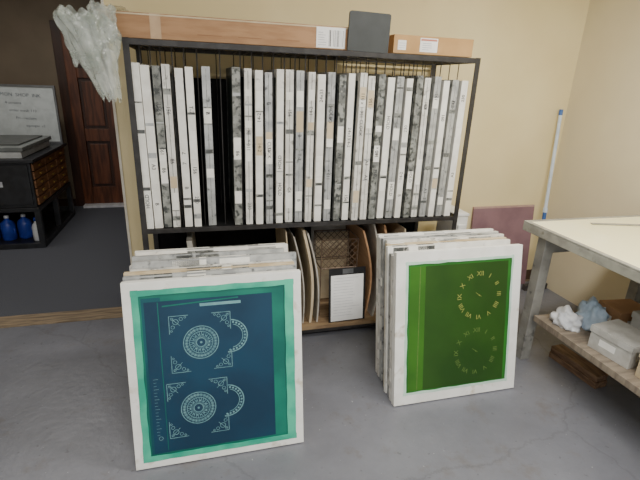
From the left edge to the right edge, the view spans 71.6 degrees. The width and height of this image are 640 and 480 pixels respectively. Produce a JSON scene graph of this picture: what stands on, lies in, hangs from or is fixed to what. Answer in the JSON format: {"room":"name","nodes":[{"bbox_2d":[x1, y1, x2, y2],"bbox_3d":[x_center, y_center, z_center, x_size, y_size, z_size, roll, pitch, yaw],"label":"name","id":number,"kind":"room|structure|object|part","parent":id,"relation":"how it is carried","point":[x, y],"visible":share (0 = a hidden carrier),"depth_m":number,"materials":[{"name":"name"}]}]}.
{"room":"print shop","nodes":[
{"label":"print shop","id":0,"kind":"room"},
{"bbox_2d":[0,0,100,198],"bbox_3d":[-2.455,-1.771,5.479,4.200,2.700,0.120,-3,20,-15],"label":"wall","id":1,"kind":"structure","parent":0,"point":[27,57],"depth_m":5.03,"materials":[{"name":"beige paint"}]},
{"bbox_2d":[46,199,76,206],"bbox_3d":[-3.814,-0.447,5.507,1.450,0.090,0.015,-3,20,-15],"label":"baseboard","id":2,"kind":"structure","parent":1,"relation":"attached to","point":[62,202],"depth_m":5.64,"materials":[{"name":"brown wood"}]},
{"bbox_2d":[49,20,97,205],"bbox_3d":[-2.551,-1.479,5.471,1.080,2.150,0.040,-3,20,-15],"label":"door frame","id":3,"kind":"structure","parent":1,"relation":"attached to","point":[56,26],"depth_m":5.22,"materials":[{"name":"wood"}]},
{"bbox_3d":[-2.551,-1.479,5.471,1.080,2.150,0.040,-3,20,-15],"label":"casing","id":4,"kind":"part","parent":3,"relation":"part of","materials":[{"name":"brown wood"}]},
{"bbox_2d":[60,30,123,203],"bbox_3d":[-2.540,-1.430,5.439,0.880,2.020,0.117,-3,20,-15],"label":"door","id":5,"kind":"structure","parent":1,"relation":"in","point":[85,54],"depth_m":5.38,"materials":[{"name":"brown wood"}]},
{"bbox_2d":[83,203,123,207],"bbox_3d":[-2.572,-0.458,5.761,0.880,0.030,0.120,-3,20,-15],"label":"door threshold","id":6,"kind":"object","parent":1,"relation":"attached to","point":[96,205],"depth_m":5.67,"materials":[{"name":"grey metal"}]},
{"bbox_2d":[0,206,130,316],"bbox_3d":[-2.127,0.042,4.593,4.200,0.100,3.100,-3,20,-15],"label":"floor","id":7,"kind":"structure","parent":0,"point":[83,267],"depth_m":3.86,"materials":[{"name":"grey concrete"}]},
{"bbox_2d":[0,143,74,249],"bbox_3d":[-3.259,-0.486,4.540,1.040,0.850,1.170,-3,20,-15],"label":"storage cabinet","id":8,"kind":"object","parent":7,"relation":"on","point":[28,184],"visible":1,"depth_m":4.26,"materials":[{"name":"brown wood"}]},
{"bbox_2d":[0,215,17,240],"bbox_3d":[-3.022,-0.123,4.304,0.122,0.240,0.122,-15,26,-40],"label":"jug","id":9,"kind":"object","parent":8,"relation":"in","point":[8,227],"visible":1,"depth_m":4.27,"materials":[{"name":"plastic"}]},
{"bbox_2d":[17,213,32,238],"bbox_3d":[-2.907,-0.143,4.373,0.122,0.240,0.122,-15,26,-40],"label":"jug","id":10,"kind":"object","parent":8,"relation":"in","point":[24,225],"visible":0.97,"depth_m":4.34,"materials":[{"name":"plastic"}]},
{"bbox_2d":[0,135,50,158],"bbox_3d":[-3.194,-0.916,4.302,0.830,0.118,0.890,-3,20,-15],"label":"press","id":11,"kind":"object","parent":8,"relation":"on","point":[11,146],"visible":1,"depth_m":4.21,"materials":[{"name":"grey metal"}]},
{"bbox_2d":[0,84,63,143],"bbox_3d":[-3.329,-1.355,4.789,0.920,0.615,0.035,-3,20,-15],"label":"whiteboard","id":12,"kind":"object","parent":8,"relation":"on","point":[24,109],"visible":0.99,"depth_m":4.82,"materials":[{"name":"metal"}]},
{"bbox_2d":[32,217,38,240],"bbox_3d":[-2.751,-0.112,4.318,0.086,0.230,0.086,-3,20,-15],"label":"spray bottle","id":13,"kind":"object","parent":8,"relation":"in","point":[34,227],"visible":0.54,"depth_m":4.29,"materials":[{"name":"white plastic"}]},
{"bbox_2d":[0,281,639,479],"bbox_3d":[-0.130,1.489,0.727,5.960,0.100,5.600,-3,20,-15],"label":"floor","id":14,"kind":"structure","parent":0,"point":[65,406],"depth_m":2.23,"materials":[{"name":"paint"}]},
{"bbox_2d":[123,243,296,281],"bbox_3d":[-0.490,0.482,2.152,0.771,0.818,0.565,-3,20,-15],"label":"frames","id":15,"kind":"object","parent":14,"relation":"on","point":[233,259],"visible":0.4,"depth_m":2.06,"materials":[{"name":"grey"}]},
{"bbox_2d":[120,269,303,470],"bbox_3d":[-0.441,0.559,1.943,0.735,0.817,0.183,-3,20,-15],"label":"screen","id":16,"kind":"object","parent":14,"relation":"on","point":[214,362],"visible":1,"depth_m":1.92,"materials":[{"name":"blue fabric"}]},
{"bbox_2d":[122,37,480,333],"bbox_3d":[-0.101,-0.273,2.902,1.955,1.770,0.555,-3,20,-15],"label":"storage rack","id":17,"kind":"object","parent":14,"relation":"on","point":[225,233],"visible":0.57,"depth_m":2.69,"materials":[{"name":"metal"}]},
{"bbox_2d":[186,232,196,247],"bbox_3d":[-0.814,0.225,2.870,0.050,0.618,0.440,-3,20,-15],"label":"cardboard sheet","id":18,"kind":"object","parent":17,"relation":"in","point":[191,241],"visible":0.14,"depth_m":2.64,"materials":[{"name":"cardboard"}]},
{"bbox_2d":[95,9,347,50],"bbox_3d":[-0.363,-1.091,2.350,1.465,0.116,0.182,-3,20,-15],"label":"cardboard box","id":19,"kind":"object","parent":17,"relation":"on","point":[111,24],"visible":0.71,"depth_m":2.23,"materials":[{"name":"brown cardboard"}]},
{"bbox_2d":[275,228,287,243],"bbox_3d":[-0.264,0.181,3.008,0.026,0.648,0.440,-3,20,-15],"label":"cardboard sheet","id":20,"kind":"object","parent":17,"relation":"in","point":[281,234],"visible":0.15,"depth_m":2.90,"materials":[{"name":"brown cardboard"}]},
{"bbox_2d":[285,228,304,322],"bbox_3d":[-0.190,0.196,3.035,0.082,0.608,0.440,-3,20,-15],"label":"cardboard sheet","id":21,"kind":"object","parent":17,"relation":"in","point":[292,246],"visible":0.51,"depth_m":2.90,"materials":[{"name":"brown cardboard"}]},
{"bbox_2d":[131,62,468,228],"bbox_3d":[-0.099,-0.597,2.776,1.882,0.857,0.512,-3,20,-15],"label":"frames","id":22,"kind":"object","parent":17,"relation":"on","point":[405,143],"visible":0.98,"depth_m":2.56,"materials":[{"name":"white paint"}]},
{"bbox_2d":[293,227,313,322],"bbox_3d":[-0.134,0.174,3.042,0.086,0.648,0.440,-3,20,-15],"label":"cardboard sheet","id":23,"kind":"object","parent":17,"relation":"in","point":[299,232],"visible":0.62,"depth_m":2.94,"materials":[{"name":"beige cardboard"}]},
{"bbox_2d":[303,227,318,321],"bbox_3d":[-0.101,0.181,3.054,0.095,0.628,0.440,-3,20,-15],"label":"cardboard sheet","id":24,"kind":"object","parent":17,"relation":"in","point":[315,312],"visible":0.37,"depth_m":2.91,"materials":[{"name":"cardboard"}]},
{"bbox_2d":[311,225,348,298],"bbox_3d":[0.071,0.126,3.246,0.280,0.618,0.097,-3,20,-15],"label":"cards","id":25,"kind":"object","parent":17,"relation":"in","point":[325,272],"visible":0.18,"depth_m":3.22,"materials":[{"name":"cardboard"}]},
{"bbox_2d":[313,229,358,315],"bbox_3d":[0.099,0.220,3.080,0.258,0.552,0.208,-3,20,-15],"label":"wire basket","id":26,"kind":"object","parent":17,"relation":"on","point":[347,230],"visible":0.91,"depth_m":2.97,"materials":[{"name":"brown metal"}]},
{"bbox_2d":[329,266,365,322],"bbox_3d":[0.181,0.364,2.959,0.255,0.368,0.052,-4,20,-16],"label":"clipboard","id":27,"kind":"object","parent":17,"relation":"on","point":[346,285],"visible":1,"depth_m":2.95,"materials":[{"name":"black plastic"},{"name":"white paper"}]},
{"bbox_2d":[346,224,371,316],"bbox_3d":[0.249,0.162,3.146,0.089,0.628,0.440,-3,20,-15],"label":"cardboard sheet","id":28,"kind":"object","parent":17,"relation":"in","point":[364,259],"visible":0.57,"depth_m":3.02,"materials":[{"name":"brown cardboard"}]},
{"bbox_2d":[358,224,376,315],"bbox_3d":[0.314,0.140,3.156,0.082,0.668,0.440,-3,20,-15],"label":"cardboard sheet","id":29,"kind":"object","parent":17,"relation":"in","point":[370,229],"visible":0.19,"depth_m":3.05,"materials":[{"name":"grey cardboard"}]},
{"bbox_2d":[347,10,390,52],"bbox_3d":[0.265,-1.122,2.400,0.238,0.199,0.015,-3,20,-15],"label":"binder","id":30,"kind":"object","parent":17,"relation":"on","point":[367,31],"visible":1,"depth_m":2.39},
{"bbox_2d":[375,223,386,309],"bbox_3d":[0.380,0.141,3.175,0.080,0.658,0.440,-3,20,-15],"label":"cardboard sheet","id":31,"kind":"object","parent":17,"relation":"in","point":[380,228],"visible":0.05,"depth_m":2.93,"materials":[{"name":"brown cardboard"}]},
{"bbox_2d":[383,223,405,232],"bbox_3d":[0.505,0.149,3.212,0.038,0.628,0.440,-3,20,-15],"label":"cardboard sheet","id":32,"kind":"object","parent":17,"relation":"in","point":[391,227],"visible":0.04,"depth_m":3.07,"materials":[{"name":"brown cardboard"}]},
{"bbox_2d":[388,34,473,57],"bbox_3d":[0.626,-1.138,2.621,0.500,0.096,0.202,-3,20,-15],"label":"carton","id":33,"kind":"object","parent":17,"relation":"on","point":[398,43],"visible":0.73,"depth_m":2.53,"materials":[{"name":"cardboard"}]},
{"bbox_2d":[375,228,509,400],"bbox_3d":[0.709,0.396,2.530,0.766,0.816,0.427,-3,20,-15],"label":"frames","id":34,"kind":"object","parent":14,"relation":"on","point":[388,243],"visible":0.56,"depth_m":2.44,"materials":[{"name":"grey"}]},
{"bbox_2d":[436,205,469,230],"bbox_3d":[0.951,0.144,3.328,0.110,0.775,0.265,-3,20,-15],"label":"box","id":35,"kind":"object","parent":14,"relation":"on","point":[462,219],"visible":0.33,"depth_m":3.14,"materials":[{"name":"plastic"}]},
{"bbox_2d":[391,244,522,405],"bbox_3d":[0.737,0.449,2.382,0.737,0.817,0.183,-3,20,-15],"label":"screen","id":36,"kind":"object","parent":14,"relation":"on","point":[455,310],"visible":1,"depth_m":2.36,"materials":[{"name":"green"}]},
{"bbox_2d":[471,205,534,283],"bbox_3d":[1.518,0.056,3.754,0.580,0.698,0.099,-3,20,-15],"label":"leaning board","id":37,"kind":"object","parent":14,"relation":"on","point":[508,220],"visible":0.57,"depth_m":3.71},
{"bbox_2d":[522,109,562,290],"bbox_3d":[1.841,-0.299,3.632,0.220,1.472,0.199,-3,20,-15],"label":"pole","id":38,"kind":"object","parent":14,"relation":"on","point":[545,209],"visible":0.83,"depth_m":3.58,"materials":[{"name":"plastic"}]},
{"bbox_2d":[516,215,639,396],"bbox_3d":[1.835,0.497,2.281,0.955,0.873,1.380,-3,20,-15],"label":"table","id":39,"kind":"object","parent":14,"relation":"on","point":[616,248],"visible":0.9,"depth_m":2.48,"materials":[{"name":"wood"}]},
{"bbox_2d":[549,305,583,332],"bbox_3d":[1.416,0.433,2.534,0.158,0.112,0.182,-3,20,-15],"label":"rag","id":40,"kind":"object","parent":39,"relation":"on","point":[564,317],"visible":1,"depth_m":2.50,"materials":[{"name":"white fabric"}]},
{"bbox_2d":[575,296,609,331],"bbox_3d":[1.553,0.411,2.526,0.158,0.170,0.199,-3,20,-15],"label":"rag","id":41,"kind":"object","parent":39,"relation":"on","point":[592,311],"visible":0.63,"depth_m":2.49,"materials":[{"name":"blue fabric"}]},
{"bbox_2d":[587,319,639,368],"bbox_3d":[1.544,0.526,2.265,0.200,0.126,0.230,-5,21,-20],"label":"storage box","id":42,"kind":"object","parent":39,"relation":"on","point":[617,340],"visible":1,"depth_m":2.23,"materials":[{"name":"white cardboard"}]},
{"bbox_2d":[591,223,639,225],"bbox_3d":[1.850,-0.090,2.624,0.500,0.004,0.025,2,20,-1],"label":"ruler","id":43,"kind":"object","parent":39,"relation":"on","point":[591,223],"visible":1,"depth_m":2.61,"materials":[{"name":"metal"}]},
{"bbox_2d":[599,299,639,323],"bbox_3d":[1.755,0.433,2.566,0.210,0.116,0.170,-1,20,-9],"label":"carton","id":44,"kind":"object","parent":39,"relation":"on","point":[622,309],"visible":0.58,"depth_m":2.53,"materials":[{"name":"cardboard"}]},
{"bbox_2d":[630,310,639,329],"bbox_3d":[1.814,0.498,2.314,0.230,0.166,0.260,-2,20,-11],"label":"storage box","id":45,"kind":"object","parent":39,"relation":"on","point":[635,322],"visible":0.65,"depth_m":2.37,"materials":[{"name":"beige cardboard"}]},
{"bbox_2d":[635,354,639,378],"bbox_3d":[1.588,0.606,2.031,0.160,0.136,0.170,-1,20,-9],"label":"carton","id":46,"kind":"object","parent":39,"relation":"on","point":[637,373],"visible":1,"depth_m":2.10,"materials":[{"name":"cardboard"}]},
{"bbox_2d":[549,344,607,388],"bbox_3d":[1.563,0.760,2.697,0.090,0.080,0.340,-5,21,-18],"label":"block","id":47,"kind":"object","parent":14,"relation":"on","point":[580,367],"visible":0.97,"depth_m":2.65,"materials":[{"name":"brown wood"}]},
{"bbox_2d":[104,0,589,269],"bbox_3d":[0.397,-0.861,3.221,3.440,2.700,0.120,-3,20,-15],"label":"wall","id":48,"kind":"structure","parent":0,"point":[528,50],"depth_m":3.22,"materials":[{"name":"beige paint"}]},
{"bbox_2d":[0,307,122,327],"bbox_3d":[-2.089,0.598,3.018,1.620,0.108,0.150,-3,20,-15],"label":"trim","id":49,"kind":"structure","parent":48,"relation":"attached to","point":[114,312],"depth_m":3.07,"materials":[{"name":"brown wood"}]},
{"bbox_2d":[101,0,131,264],"bbox_3d":[-1.279,-0.606,2.844,0.015,2.350,0.140,-3,20,-15],"label":"jamb","id":50,"kind":"object","parent":48,"relation":"attached to","point":[102,1],"depth_m":2.77,"materials":[{"name":"beige paint"}]},
{"bbox_2d":[526,269,531,278],"bbox_3d":[1.362,0.337,3.856,1.140,0.090,0.012,-3,20,-15],"label":"baseboard","id":51,"kind":"structure","parent":48,"relation":"attached to","point":[528,272],"depth_m":3.98,"materials":[{"name":"brown wood"}]},
{"bbox_2d":[546,0,639,305],"bbox_3d":[2.736,0.010,1.018,0.120,2.700,5.650,-3,20,-15],"label":"wall","id":52,"kind":"structure","parent":0,"point":[596,173],"depth_m":3.24,"materials":[{"name":"beige paint"}]}
]}

